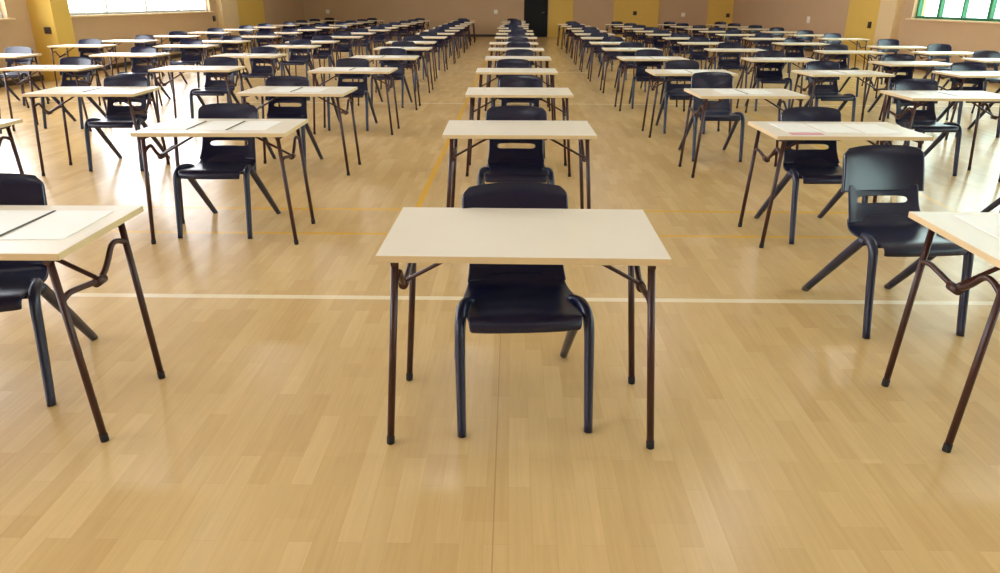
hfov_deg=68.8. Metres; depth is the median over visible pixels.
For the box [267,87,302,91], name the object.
paper
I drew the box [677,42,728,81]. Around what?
desk
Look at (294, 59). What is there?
plastic chair
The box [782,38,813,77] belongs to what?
plastic chair
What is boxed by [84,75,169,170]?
plastic chair
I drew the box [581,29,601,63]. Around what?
plastic chair
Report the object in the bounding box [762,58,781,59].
paper
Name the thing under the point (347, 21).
plastic chair
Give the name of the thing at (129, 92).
desk
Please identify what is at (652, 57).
paper
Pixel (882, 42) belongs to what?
plastic chair
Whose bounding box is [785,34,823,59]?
desk
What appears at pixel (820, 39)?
desk
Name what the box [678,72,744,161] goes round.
plastic chair
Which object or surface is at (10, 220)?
paper
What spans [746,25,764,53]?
plastic chair
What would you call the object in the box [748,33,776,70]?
plastic chair
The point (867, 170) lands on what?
plastic chair
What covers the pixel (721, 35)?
desk
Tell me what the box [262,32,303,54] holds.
desk
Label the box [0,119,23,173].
desk
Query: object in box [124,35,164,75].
plastic chair
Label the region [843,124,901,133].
paper
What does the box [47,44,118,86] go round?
desk
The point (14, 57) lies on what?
desk
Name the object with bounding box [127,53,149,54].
paper
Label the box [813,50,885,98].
desk
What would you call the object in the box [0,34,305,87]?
baseboard
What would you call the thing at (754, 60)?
desk
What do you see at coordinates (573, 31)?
desk
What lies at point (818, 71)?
paper
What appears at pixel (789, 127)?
paper
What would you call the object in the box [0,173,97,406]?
plastic chair
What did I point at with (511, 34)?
plastic chair
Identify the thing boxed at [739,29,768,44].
desk
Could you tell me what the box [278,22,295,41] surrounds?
plastic chair
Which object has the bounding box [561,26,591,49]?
desk
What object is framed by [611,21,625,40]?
plastic chair
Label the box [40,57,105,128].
plastic chair
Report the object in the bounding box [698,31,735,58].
desk
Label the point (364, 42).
plastic chair
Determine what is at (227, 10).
trim
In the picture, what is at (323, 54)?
plastic chair
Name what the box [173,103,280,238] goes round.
plastic chair
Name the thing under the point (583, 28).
plastic chair
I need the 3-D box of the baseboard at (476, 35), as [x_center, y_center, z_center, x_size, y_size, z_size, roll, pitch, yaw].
[-3.834,-11.217,32.589,9.660,0.100,0.060,1,21,1]
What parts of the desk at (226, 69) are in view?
leg, leg, leg, leg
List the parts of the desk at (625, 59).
leg, leg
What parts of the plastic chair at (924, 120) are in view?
leg, backrest, seat, leg, leg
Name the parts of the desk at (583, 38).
leg, leg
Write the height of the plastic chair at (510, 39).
0.829 m
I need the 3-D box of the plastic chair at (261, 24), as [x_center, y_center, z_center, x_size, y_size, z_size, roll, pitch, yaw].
[-7.303,-7.700,22.604,0.508,0.829,0.664,-1,21,-3]
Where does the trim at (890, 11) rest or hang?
attached to the wall at (826, 16)
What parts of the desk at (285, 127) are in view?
leg, leg, leg, leg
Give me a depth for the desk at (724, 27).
24.05 m
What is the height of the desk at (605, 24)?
0.726 m
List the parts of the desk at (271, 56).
leg, leg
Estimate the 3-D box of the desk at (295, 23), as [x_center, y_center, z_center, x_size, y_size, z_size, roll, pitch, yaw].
[-7.146,-9.065,26.200,0.960,0.726,0.595,0,21,0]
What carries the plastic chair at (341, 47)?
on the floor
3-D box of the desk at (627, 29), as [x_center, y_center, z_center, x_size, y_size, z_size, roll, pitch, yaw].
[4.234,-7.465,22.210,0.960,0.726,0.595,1,21,1]
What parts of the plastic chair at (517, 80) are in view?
backrest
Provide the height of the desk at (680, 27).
0.726 m
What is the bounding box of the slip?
[789,133,823,134]
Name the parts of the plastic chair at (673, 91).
leg, leg, backrest, seat, leg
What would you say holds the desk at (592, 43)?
on the floor
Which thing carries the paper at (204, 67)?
on the desk at (226, 69)
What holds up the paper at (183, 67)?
on the desk at (226, 69)
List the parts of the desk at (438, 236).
leg, leg rail, leg, leg, leg, leg rail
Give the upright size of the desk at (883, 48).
0.726 m
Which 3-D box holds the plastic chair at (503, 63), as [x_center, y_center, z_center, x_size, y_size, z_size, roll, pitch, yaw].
[0.152,-2.373,9.050,0.508,0.829,0.664,1,21,3]
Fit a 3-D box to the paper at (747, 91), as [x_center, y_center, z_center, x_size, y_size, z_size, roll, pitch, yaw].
[2.330,-1.764,6.615,0.215,0.002,0.340,0,21,0]
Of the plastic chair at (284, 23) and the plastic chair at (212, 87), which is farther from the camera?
the plastic chair at (284, 23)
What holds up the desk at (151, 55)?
on the floor
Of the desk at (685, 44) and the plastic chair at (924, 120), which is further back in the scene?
the desk at (685, 44)
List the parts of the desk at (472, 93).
leg, leg, leg, leg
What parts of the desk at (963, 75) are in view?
leg rail, leg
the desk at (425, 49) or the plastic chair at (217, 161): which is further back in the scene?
the desk at (425, 49)
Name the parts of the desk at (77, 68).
leg, leg, leg, leg rail, leg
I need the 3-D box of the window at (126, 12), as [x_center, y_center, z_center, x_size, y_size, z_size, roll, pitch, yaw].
[-8.957,-8.441,18.122,0.320,3.165,7.860,1,21,1]
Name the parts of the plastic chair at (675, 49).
backrest, seat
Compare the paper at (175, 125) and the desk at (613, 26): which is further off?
the desk at (613, 26)
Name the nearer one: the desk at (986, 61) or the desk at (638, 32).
the desk at (986, 61)
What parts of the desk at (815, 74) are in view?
leg, leg, leg, leg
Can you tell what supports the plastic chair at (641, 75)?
on the floor
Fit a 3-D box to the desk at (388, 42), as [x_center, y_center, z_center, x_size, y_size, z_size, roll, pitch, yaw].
[-1.758,-4.525,14.639,0.960,0.726,0.595,0,21,0]
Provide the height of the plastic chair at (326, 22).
0.829 m
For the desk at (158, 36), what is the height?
0.726 m
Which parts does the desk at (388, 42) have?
leg, leg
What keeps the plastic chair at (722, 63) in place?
on the floor
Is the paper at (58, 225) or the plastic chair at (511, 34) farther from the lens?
the plastic chair at (511, 34)
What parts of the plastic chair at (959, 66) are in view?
leg, leg, backrest, leg, seat, leg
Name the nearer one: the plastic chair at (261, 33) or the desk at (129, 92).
the desk at (129, 92)
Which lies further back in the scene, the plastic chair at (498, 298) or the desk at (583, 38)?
the desk at (583, 38)
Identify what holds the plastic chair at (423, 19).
on the floor
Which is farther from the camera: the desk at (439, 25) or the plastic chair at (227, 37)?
the desk at (439, 25)
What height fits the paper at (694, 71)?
0.002 m
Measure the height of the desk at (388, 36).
0.726 m
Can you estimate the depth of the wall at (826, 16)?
21.37 m
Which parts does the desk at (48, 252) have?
leg rail, leg, leg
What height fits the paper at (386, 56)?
0.002 m
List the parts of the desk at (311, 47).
leg, leg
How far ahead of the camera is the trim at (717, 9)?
32.01 m
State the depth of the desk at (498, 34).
18.34 m
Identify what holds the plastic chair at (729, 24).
on the floor
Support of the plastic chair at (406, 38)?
on the floor
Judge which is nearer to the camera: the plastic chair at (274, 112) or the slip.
the slip
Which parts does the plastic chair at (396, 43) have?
seat, leg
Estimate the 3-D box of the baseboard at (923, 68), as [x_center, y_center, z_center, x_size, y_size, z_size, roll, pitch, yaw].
[9.847,-3.196,12.203,0.015,0.100,43.380,1,21,1]
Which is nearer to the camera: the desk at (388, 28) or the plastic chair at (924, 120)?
the plastic chair at (924, 120)
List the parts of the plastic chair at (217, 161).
leg, leg, seat, backrest, leg, leg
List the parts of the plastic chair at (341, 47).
seat, backrest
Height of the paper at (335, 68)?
0.003 m
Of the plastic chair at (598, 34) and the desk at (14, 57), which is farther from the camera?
the plastic chair at (598, 34)
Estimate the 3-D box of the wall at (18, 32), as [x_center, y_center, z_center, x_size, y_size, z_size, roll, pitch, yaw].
[-9.181,-6.678,11.190,0.300,7.200,43.400,1,21,1]
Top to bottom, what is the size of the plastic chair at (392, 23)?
0.829 m
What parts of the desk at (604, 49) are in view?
leg, leg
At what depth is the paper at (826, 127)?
4.71 m
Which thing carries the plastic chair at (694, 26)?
on the floor
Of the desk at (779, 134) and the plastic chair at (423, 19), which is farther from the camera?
the plastic chair at (423, 19)
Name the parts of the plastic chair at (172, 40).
seat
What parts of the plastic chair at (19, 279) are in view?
seat, backrest, leg, leg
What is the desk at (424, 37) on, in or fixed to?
on the floor
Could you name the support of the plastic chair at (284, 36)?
on the floor
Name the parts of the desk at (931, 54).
leg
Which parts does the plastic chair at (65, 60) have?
leg, leg, backrest, leg, leg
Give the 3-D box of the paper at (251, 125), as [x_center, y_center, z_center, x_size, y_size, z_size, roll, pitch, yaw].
[-1.580,-1.049,4.753,0.215,0.002,0.360,0,21,0]
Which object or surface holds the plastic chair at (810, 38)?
on the floor
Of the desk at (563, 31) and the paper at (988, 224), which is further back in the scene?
the desk at (563, 31)
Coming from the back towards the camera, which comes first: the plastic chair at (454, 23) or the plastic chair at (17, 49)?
the plastic chair at (454, 23)
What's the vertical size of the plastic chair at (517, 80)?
0.829 m
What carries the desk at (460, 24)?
on the floor
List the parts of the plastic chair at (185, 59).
seat, backrest, leg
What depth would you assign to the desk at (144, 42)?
14.60 m
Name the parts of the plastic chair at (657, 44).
backrest, seat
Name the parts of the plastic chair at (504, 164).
leg, backrest, seat, leg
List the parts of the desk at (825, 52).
leg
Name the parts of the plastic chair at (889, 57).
leg, leg, seat, backrest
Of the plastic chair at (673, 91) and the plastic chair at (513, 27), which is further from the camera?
the plastic chair at (513, 27)
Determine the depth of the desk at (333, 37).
16.52 m
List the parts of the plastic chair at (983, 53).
leg, backrest, seat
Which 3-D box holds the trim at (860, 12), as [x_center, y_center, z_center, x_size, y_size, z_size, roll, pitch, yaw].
[9.985,-9.506,19.140,0.050,6.800,2.100,1,21,1]
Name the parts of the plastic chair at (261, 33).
backrest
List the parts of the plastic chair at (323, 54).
seat, backrest, leg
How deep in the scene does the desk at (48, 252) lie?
2.59 m
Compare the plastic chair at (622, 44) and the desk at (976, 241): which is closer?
the desk at (976, 241)
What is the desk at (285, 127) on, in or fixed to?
on the floor
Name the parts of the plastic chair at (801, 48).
leg, backrest, seat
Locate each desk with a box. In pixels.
[0,54,48,107]
[0,65,106,130]
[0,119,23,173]
[0,205,164,442]
[22,87,169,175]
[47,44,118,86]
[89,53,175,105]
[102,40,163,78]
[130,119,314,244]
[148,66,245,118]
[153,44,220,83]
[154,35,202,66]
[188,32,234,58]
[196,40,251,79]
[210,53,286,105]
[223,29,258,49]
[235,36,281,70]
[235,86,360,175]
[247,27,283,51]
[261,45,322,85]
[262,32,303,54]
[268,25,298,43]
[285,29,322,56]
[285,40,339,79]
[286,23,314,39]
[299,21,324,27]
[306,27,339,43]
[307,67,399,134]
[319,36,363,66]
[322,25,353,47]
[334,23,363,39]
[336,32,375,63]
[350,55,420,109]
[355,30,390,54]
[366,27,398,44]
[373,47,432,92]
[375,207,671,449]
[380,25,409,46]
[386,41,437,80]
[401,23,416,34]
[402,36,447,71]
[416,33,455,63]
[424,30,459,57]
[432,27,464,52]
[438,25,467,48]
[442,120,596,208]
[449,22,474,42]
[460,24,470,45]
[465,87,573,176]
[476,68,557,120]
[485,56,551,110]
[488,48,543,86]
[489,42,537,76]
[494,37,536,66]
[496,33,533,55]
[499,30,532,54]
[557,24,584,45]
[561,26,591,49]
[566,28,598,53]
[570,30,606,58]
[574,33,614,64]
[579,37,625,71]
[588,42,637,81]
[600,48,659,93]
[605,24,623,32]
[613,26,642,42]
[614,56,689,111]
[623,28,652,45]
[633,31,670,55]
[642,69,737,137]
[645,34,680,56]
[657,24,685,45]
[661,37,709,68]
[669,26,697,45]
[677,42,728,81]
[678,88,809,177]
[684,28,717,47]
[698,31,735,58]
[704,48,766,88]
[713,34,754,63]
[719,26,748,37]
[736,57,819,112]
[738,121,933,247]
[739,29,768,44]
[740,38,789,72]
[760,31,798,51]
[770,42,828,82]
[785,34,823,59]
[790,70,894,121]
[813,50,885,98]
[817,38,869,69]
[861,46,927,85]
[861,61,952,119]
[876,90,999,181]
[881,211,999,452]
[910,51,973,78]
[922,71,999,139]
[952,58,999,112]
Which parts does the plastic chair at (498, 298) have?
leg, backrest, seat, leg, leg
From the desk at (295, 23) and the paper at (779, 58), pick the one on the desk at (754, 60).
the paper at (779, 58)
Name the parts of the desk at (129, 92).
leg, leg, leg, leg rail, leg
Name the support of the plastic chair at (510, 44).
on the floor
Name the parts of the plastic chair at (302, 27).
backrest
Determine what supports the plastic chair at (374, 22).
on the floor
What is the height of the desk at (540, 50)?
0.726 m
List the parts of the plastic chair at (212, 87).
leg, leg, seat, backrest, leg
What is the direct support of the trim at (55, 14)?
attached to the wall at (18, 32)
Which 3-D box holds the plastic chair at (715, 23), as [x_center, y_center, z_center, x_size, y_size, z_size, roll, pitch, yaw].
[7.965,-9.114,26.356,0.508,0.829,0.664,1,21,3]
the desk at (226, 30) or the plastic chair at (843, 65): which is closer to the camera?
the plastic chair at (843, 65)
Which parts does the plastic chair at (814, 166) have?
leg, leg, backrest, seat, leg, leg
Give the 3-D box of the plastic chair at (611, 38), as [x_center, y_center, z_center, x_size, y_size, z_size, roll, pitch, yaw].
[2.315,-4.666,14.932,0.508,0.829,0.664,0,21,-1]
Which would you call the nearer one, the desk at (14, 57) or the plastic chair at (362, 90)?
the plastic chair at (362, 90)
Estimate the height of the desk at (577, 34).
0.726 m
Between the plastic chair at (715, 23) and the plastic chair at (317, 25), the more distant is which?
the plastic chair at (715, 23)
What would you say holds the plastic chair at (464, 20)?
on the floor
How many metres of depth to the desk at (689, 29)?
22.04 m
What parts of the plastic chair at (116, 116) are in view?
leg, leg, seat, backrest, leg, leg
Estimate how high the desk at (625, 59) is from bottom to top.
0.726 m
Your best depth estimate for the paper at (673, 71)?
8.50 m
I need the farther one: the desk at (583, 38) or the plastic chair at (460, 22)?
the plastic chair at (460, 22)
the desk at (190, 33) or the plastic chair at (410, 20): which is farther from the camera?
the plastic chair at (410, 20)
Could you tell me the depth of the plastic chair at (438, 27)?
20.62 m
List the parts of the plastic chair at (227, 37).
backrest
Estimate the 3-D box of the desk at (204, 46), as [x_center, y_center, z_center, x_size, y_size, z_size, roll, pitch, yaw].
[-5.636,-3.994,13.248,0.960,0.726,0.595,0,21,0]
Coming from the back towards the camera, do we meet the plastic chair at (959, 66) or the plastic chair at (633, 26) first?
the plastic chair at (633, 26)
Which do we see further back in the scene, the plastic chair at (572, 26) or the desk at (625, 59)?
the plastic chair at (572, 26)
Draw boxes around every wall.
[0,0,304,80]
[303,0,708,36]
[732,0,999,70]
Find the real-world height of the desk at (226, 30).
0.726 m
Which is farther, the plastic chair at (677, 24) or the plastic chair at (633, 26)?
the plastic chair at (677, 24)
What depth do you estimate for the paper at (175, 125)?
4.73 m
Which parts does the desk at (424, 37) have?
leg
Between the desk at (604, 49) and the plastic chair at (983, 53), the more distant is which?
the desk at (604, 49)
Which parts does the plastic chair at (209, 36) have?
backrest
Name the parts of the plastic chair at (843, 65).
backrest, leg, seat, leg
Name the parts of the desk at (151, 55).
leg, leg, leg, leg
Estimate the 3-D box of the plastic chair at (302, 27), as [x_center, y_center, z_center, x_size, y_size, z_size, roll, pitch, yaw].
[-5.432,-6.915,20.613,0.508,0.829,0.664,1,21,1]
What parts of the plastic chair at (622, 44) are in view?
leg, backrest, seat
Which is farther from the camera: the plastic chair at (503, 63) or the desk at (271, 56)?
the desk at (271, 56)
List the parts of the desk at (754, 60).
leg, leg, leg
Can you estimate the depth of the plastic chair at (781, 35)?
20.72 m
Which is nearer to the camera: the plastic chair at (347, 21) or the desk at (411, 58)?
the desk at (411, 58)
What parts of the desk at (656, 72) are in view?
leg, leg, leg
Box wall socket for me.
[44,27,51,33]
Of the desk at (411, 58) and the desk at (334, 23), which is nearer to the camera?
the desk at (411, 58)
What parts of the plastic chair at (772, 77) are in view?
leg, leg, backrest, seat, leg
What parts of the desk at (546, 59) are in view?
leg, leg, leg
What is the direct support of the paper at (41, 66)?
on the desk at (77, 68)
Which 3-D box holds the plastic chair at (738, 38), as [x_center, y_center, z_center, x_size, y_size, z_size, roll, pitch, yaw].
[6.002,-6.133,18.716,0.508,0.829,0.664,1,21,1]
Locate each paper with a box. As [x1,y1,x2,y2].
[0,210,55,236]
[0,211,112,239]
[26,65,58,67]
[47,66,73,67]
[59,87,101,91]
[88,88,125,91]
[110,53,132,54]
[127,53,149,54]
[153,121,205,129]
[174,66,201,68]
[192,121,244,129]
[195,66,221,68]
[231,121,280,129]
[246,54,265,55]
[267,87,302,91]
[295,87,326,91]
[333,68,353,69]
[354,68,374,70]
[384,56,400,57]
[652,57,670,58]
[668,70,691,72]
[689,70,709,72]
[712,89,746,93]
[741,90,773,93]
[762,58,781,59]
[770,123,820,131]
[779,58,798,59]
[806,123,861,132]
[818,71,842,72]
[839,71,865,73]
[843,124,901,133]
[911,91,954,95]
[942,92,985,96]
[953,215,999,238]
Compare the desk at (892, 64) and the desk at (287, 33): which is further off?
the desk at (287, 33)
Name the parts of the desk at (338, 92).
leg, leg, leg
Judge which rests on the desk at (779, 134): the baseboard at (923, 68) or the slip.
the slip
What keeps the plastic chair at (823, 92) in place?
on the floor
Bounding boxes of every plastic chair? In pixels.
[0,46,49,105]
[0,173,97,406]
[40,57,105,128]
[70,39,108,83]
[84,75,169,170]
[117,46,170,103]
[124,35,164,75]
[162,31,188,66]
[170,39,202,87]
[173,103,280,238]
[189,57,239,118]
[202,28,223,60]
[214,35,248,78]
[234,25,255,52]
[240,46,277,103]
[251,31,280,67]
[254,23,271,45]
[254,76,322,170]
[276,28,300,59]
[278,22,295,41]
[280,39,318,83]
[293,20,308,38]
[297,26,315,54]
[309,19,320,35]
[310,36,333,78]
[316,24,329,49]
[324,18,334,32]
[327,58,377,130]
[330,31,352,66]
[331,22,346,43]
[342,20,356,43]
[349,28,370,60]
[357,19,367,28]
[366,26,385,54]
[367,18,378,35]
[370,48,412,107]
[375,24,392,47]
[385,22,401,46]
[387,41,419,91]
[397,21,411,40]
[400,36,426,79]
[406,19,418,35]
[413,18,424,35]
[417,32,439,69]
[426,29,446,63]
[433,26,451,57]
[439,24,456,50]
[446,22,461,48]
[453,21,465,44]
[454,182,594,437]
[458,19,470,37]
[477,105,554,184]
[490,59,531,107]
[497,75,544,158]
[503,24,517,52]
[505,49,533,75]
[507,32,525,39]
[507,37,527,41]
[507,42,530,47]
[508,26,522,32]
[511,29,526,36]
[564,21,576,45]
[565,23,581,47]
[569,25,587,52]
[579,27,598,58]
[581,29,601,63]
[586,32,612,70]
[598,36,626,79]
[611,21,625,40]
[614,42,646,91]
[623,23,636,41]
[628,49,666,109]
[631,25,647,47]
[643,27,660,49]
[652,30,671,55]
[655,60,705,133]
[662,22,677,45]
[670,33,689,58]
[676,23,691,45]
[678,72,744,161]
[688,37,715,68]
[689,25,706,50]
[708,27,725,58]
[713,22,725,45]
[717,42,747,87]
[722,30,746,62]
[727,23,742,48]
[744,51,791,110]
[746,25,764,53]
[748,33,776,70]
[754,107,868,243]
[769,27,788,51]
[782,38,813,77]
[795,30,819,64]
[802,145,973,338]
[804,61,855,121]
[817,44,858,96]
[820,33,849,67]
[867,54,925,117]
[868,39,907,84]
[884,78,961,175]
[922,44,951,90]
[936,62,999,137]
[958,50,999,110]
[981,197,999,211]
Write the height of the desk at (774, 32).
0.726 m
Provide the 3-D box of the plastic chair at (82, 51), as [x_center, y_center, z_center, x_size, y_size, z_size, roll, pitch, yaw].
[-7.520,-4.082,13.350,0.508,0.829,0.664,-1,21,-3]
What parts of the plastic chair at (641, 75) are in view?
leg, leg, backrest, seat, leg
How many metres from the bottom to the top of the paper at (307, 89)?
0.002 m
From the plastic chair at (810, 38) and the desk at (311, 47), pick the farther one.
the plastic chair at (810, 38)
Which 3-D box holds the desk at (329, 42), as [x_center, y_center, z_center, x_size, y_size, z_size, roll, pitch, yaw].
[-3.739,-4.561,14.713,0.960,0.726,0.595,0,21,0]
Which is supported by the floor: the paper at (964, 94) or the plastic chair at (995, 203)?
the plastic chair at (995, 203)
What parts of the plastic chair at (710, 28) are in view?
backrest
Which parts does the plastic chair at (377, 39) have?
seat, backrest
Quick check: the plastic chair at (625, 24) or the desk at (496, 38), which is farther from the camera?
the plastic chair at (625, 24)
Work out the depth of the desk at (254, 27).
22.15 m
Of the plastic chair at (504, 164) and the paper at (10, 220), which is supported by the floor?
the plastic chair at (504, 164)
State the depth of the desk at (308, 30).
20.34 m
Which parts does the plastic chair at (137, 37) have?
leg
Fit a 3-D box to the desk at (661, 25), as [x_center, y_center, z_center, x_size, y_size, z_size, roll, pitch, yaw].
[6.105,-8.957,26.041,0.960,0.726,0.595,1,21,1]
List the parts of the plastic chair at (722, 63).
backrest, seat, leg, leg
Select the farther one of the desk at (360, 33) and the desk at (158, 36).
the desk at (360, 33)
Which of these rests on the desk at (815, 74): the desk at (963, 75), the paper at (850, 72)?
the paper at (850, 72)
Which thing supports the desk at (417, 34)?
on the floor
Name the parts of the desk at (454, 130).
leg, leg, leg, leg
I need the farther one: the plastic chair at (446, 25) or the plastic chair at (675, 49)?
the plastic chair at (446, 25)
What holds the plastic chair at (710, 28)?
on the floor
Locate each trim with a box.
[26,0,81,79]
[215,0,241,49]
[237,0,264,46]
[548,0,573,36]
[613,0,659,36]
[706,0,733,37]
[843,0,880,60]
[870,0,903,60]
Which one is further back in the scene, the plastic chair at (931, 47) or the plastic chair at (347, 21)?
the plastic chair at (347, 21)
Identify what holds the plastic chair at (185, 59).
on the floor
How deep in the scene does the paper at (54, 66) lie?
8.80 m
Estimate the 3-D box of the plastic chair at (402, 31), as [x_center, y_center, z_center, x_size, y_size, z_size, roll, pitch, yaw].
[-3.441,-9.150,26.346,0.508,0.829,0.664,0,21,1]
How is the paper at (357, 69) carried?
on the desk at (378, 70)
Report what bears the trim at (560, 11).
attached to the wall at (594, 13)
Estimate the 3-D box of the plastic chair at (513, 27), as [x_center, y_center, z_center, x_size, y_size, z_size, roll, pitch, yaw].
[0.461,-6.905,20.640,0.508,0.829,0.664,-1,21,-2]
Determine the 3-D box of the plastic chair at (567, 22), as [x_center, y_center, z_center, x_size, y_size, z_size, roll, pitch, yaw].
[2.557,-9.074,26.206,0.508,0.829,0.664,2,21,4]
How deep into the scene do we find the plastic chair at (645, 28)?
20.56 m
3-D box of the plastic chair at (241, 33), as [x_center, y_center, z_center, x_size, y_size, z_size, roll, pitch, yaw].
[-7.251,-6.991,20.791,0.508,0.829,0.664,1,21,1]
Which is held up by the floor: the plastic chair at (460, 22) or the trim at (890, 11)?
the plastic chair at (460, 22)
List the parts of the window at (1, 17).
sill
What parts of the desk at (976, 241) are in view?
leg, leg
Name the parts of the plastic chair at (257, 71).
leg, leg, seat, backrest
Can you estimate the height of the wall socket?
0.120 m
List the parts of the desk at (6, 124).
leg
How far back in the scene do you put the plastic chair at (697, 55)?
14.95 m
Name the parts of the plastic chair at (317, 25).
backrest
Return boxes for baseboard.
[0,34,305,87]
[312,34,504,36]
[741,39,988,81]
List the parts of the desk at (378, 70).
leg, leg, leg, leg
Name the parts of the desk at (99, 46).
leg, leg, leg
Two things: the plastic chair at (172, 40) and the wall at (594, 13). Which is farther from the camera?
the wall at (594, 13)
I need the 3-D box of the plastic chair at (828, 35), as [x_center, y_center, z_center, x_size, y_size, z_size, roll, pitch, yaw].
[7.717,-5.401,16.859,0.508,0.829,0.664,-1,21,-3]
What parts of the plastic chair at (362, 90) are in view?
leg, leg, seat, backrest, leg, leg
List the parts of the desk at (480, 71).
leg, leg, leg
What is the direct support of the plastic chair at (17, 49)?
on the floor
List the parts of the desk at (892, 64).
leg, leg rail, leg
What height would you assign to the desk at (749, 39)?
0.726 m
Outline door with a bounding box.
[524,0,547,36]
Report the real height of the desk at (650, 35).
0.726 m
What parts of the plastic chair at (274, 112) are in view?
leg, backrest, seat, leg, leg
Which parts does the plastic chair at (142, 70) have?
seat, backrest, leg, leg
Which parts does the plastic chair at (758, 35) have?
backrest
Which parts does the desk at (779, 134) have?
leg, leg, leg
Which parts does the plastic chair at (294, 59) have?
leg, seat, backrest, leg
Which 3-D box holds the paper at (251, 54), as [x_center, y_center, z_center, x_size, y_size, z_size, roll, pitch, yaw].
[-3.624,-3.462,10.904,0.215,0.002,0.340,1,21,3]
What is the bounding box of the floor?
[0,36,999,572]
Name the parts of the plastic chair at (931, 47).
backrest, seat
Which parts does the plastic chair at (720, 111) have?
leg, leg, backrest, seat, leg, leg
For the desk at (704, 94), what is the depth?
6.54 m
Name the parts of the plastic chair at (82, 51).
backrest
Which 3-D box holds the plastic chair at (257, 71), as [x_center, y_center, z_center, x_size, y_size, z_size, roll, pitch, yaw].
[-3.681,-3.261,11.287,0.508,0.829,0.664,2,21,3]
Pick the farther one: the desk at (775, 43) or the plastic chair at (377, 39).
the plastic chair at (377, 39)
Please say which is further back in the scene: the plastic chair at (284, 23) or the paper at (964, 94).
the plastic chair at (284, 23)
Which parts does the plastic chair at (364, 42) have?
seat, backrest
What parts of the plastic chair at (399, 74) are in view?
leg, leg, seat, backrest, leg, leg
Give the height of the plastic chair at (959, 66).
0.829 m
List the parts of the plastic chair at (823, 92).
leg, leg, backrest, seat, leg, leg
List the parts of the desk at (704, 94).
leg, leg, leg, leg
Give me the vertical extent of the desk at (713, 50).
0.726 m
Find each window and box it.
[0,9,15,19]
[70,0,214,17]
[905,0,999,23]
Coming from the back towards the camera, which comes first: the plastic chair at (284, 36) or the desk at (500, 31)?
the desk at (500, 31)
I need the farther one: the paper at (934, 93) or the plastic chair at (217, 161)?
the paper at (934, 93)
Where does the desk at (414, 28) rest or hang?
on the floor
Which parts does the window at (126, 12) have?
sill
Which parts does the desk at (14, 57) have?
leg, leg rail, leg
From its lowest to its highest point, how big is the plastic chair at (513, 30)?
0.829 m
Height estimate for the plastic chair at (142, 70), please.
0.829 m
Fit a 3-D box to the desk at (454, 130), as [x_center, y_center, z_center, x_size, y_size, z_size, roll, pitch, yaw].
[0.120,-0.691,4.853,0.960,0.726,0.595,0,21,0]
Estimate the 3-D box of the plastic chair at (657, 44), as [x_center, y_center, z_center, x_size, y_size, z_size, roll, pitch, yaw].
[4.109,-6.088,18.582,0.508,0.829,0.664,1,21,3]
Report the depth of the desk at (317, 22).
28.14 m
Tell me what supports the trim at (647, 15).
attached to the wall at (594, 13)
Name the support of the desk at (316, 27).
on the floor
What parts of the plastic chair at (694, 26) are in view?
backrest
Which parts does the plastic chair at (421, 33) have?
backrest, leg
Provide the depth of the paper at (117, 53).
10.95 m
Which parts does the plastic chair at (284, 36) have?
backrest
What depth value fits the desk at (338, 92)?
6.60 m
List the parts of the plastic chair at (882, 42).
backrest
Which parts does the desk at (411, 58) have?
leg, leg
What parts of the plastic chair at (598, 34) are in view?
seat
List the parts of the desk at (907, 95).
leg, leg rail, leg, leg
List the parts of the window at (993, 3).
sill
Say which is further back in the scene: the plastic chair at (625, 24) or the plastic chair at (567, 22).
the plastic chair at (567, 22)
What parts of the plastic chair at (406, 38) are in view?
leg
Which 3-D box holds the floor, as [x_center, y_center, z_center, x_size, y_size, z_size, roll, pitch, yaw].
[0.405,-3.146,12.401,19.500,0.200,44.000,1,21,1]
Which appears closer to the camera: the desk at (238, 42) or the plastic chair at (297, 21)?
the desk at (238, 42)
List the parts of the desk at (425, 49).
leg, leg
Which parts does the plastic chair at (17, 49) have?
leg, seat, backrest, leg, leg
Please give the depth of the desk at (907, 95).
6.50 m
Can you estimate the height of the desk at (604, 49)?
0.726 m
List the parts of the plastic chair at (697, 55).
backrest, seat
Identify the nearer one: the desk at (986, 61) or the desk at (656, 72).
the desk at (656, 72)
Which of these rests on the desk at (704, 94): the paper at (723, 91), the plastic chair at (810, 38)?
the paper at (723, 91)
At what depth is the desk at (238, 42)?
14.49 m
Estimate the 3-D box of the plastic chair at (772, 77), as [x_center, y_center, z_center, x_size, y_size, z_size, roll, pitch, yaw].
[3.984,-3.029,10.760,0.508,0.829,0.664,2,21,4]
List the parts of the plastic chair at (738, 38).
backrest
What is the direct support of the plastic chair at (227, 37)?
on the floor
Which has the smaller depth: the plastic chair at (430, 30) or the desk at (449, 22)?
the plastic chair at (430, 30)
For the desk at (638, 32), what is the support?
on the floor
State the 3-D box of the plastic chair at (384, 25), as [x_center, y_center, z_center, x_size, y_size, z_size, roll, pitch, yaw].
[-3.566,-7.693,22.618,0.508,0.829,0.664,1,21,2]
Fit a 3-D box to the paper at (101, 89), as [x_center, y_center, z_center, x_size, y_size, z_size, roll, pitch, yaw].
[-3.541,-1.778,6.598,0.215,0.002,0.340,0,21,-1]
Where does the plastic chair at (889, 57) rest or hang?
on the floor
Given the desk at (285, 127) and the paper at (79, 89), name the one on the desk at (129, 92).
the paper at (79, 89)
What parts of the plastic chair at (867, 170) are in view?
leg, leg, backrest, seat, leg, leg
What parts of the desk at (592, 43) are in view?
leg, leg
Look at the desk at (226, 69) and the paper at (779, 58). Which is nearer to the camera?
the desk at (226, 69)
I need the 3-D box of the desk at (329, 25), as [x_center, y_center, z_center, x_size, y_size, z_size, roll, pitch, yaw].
[-5.418,-8.325,24.322,0.960,0.726,0.595,1,21,2]
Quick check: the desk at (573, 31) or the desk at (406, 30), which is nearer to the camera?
the desk at (573, 31)
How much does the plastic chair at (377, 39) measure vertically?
0.829 m
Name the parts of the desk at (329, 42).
leg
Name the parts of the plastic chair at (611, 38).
backrest, seat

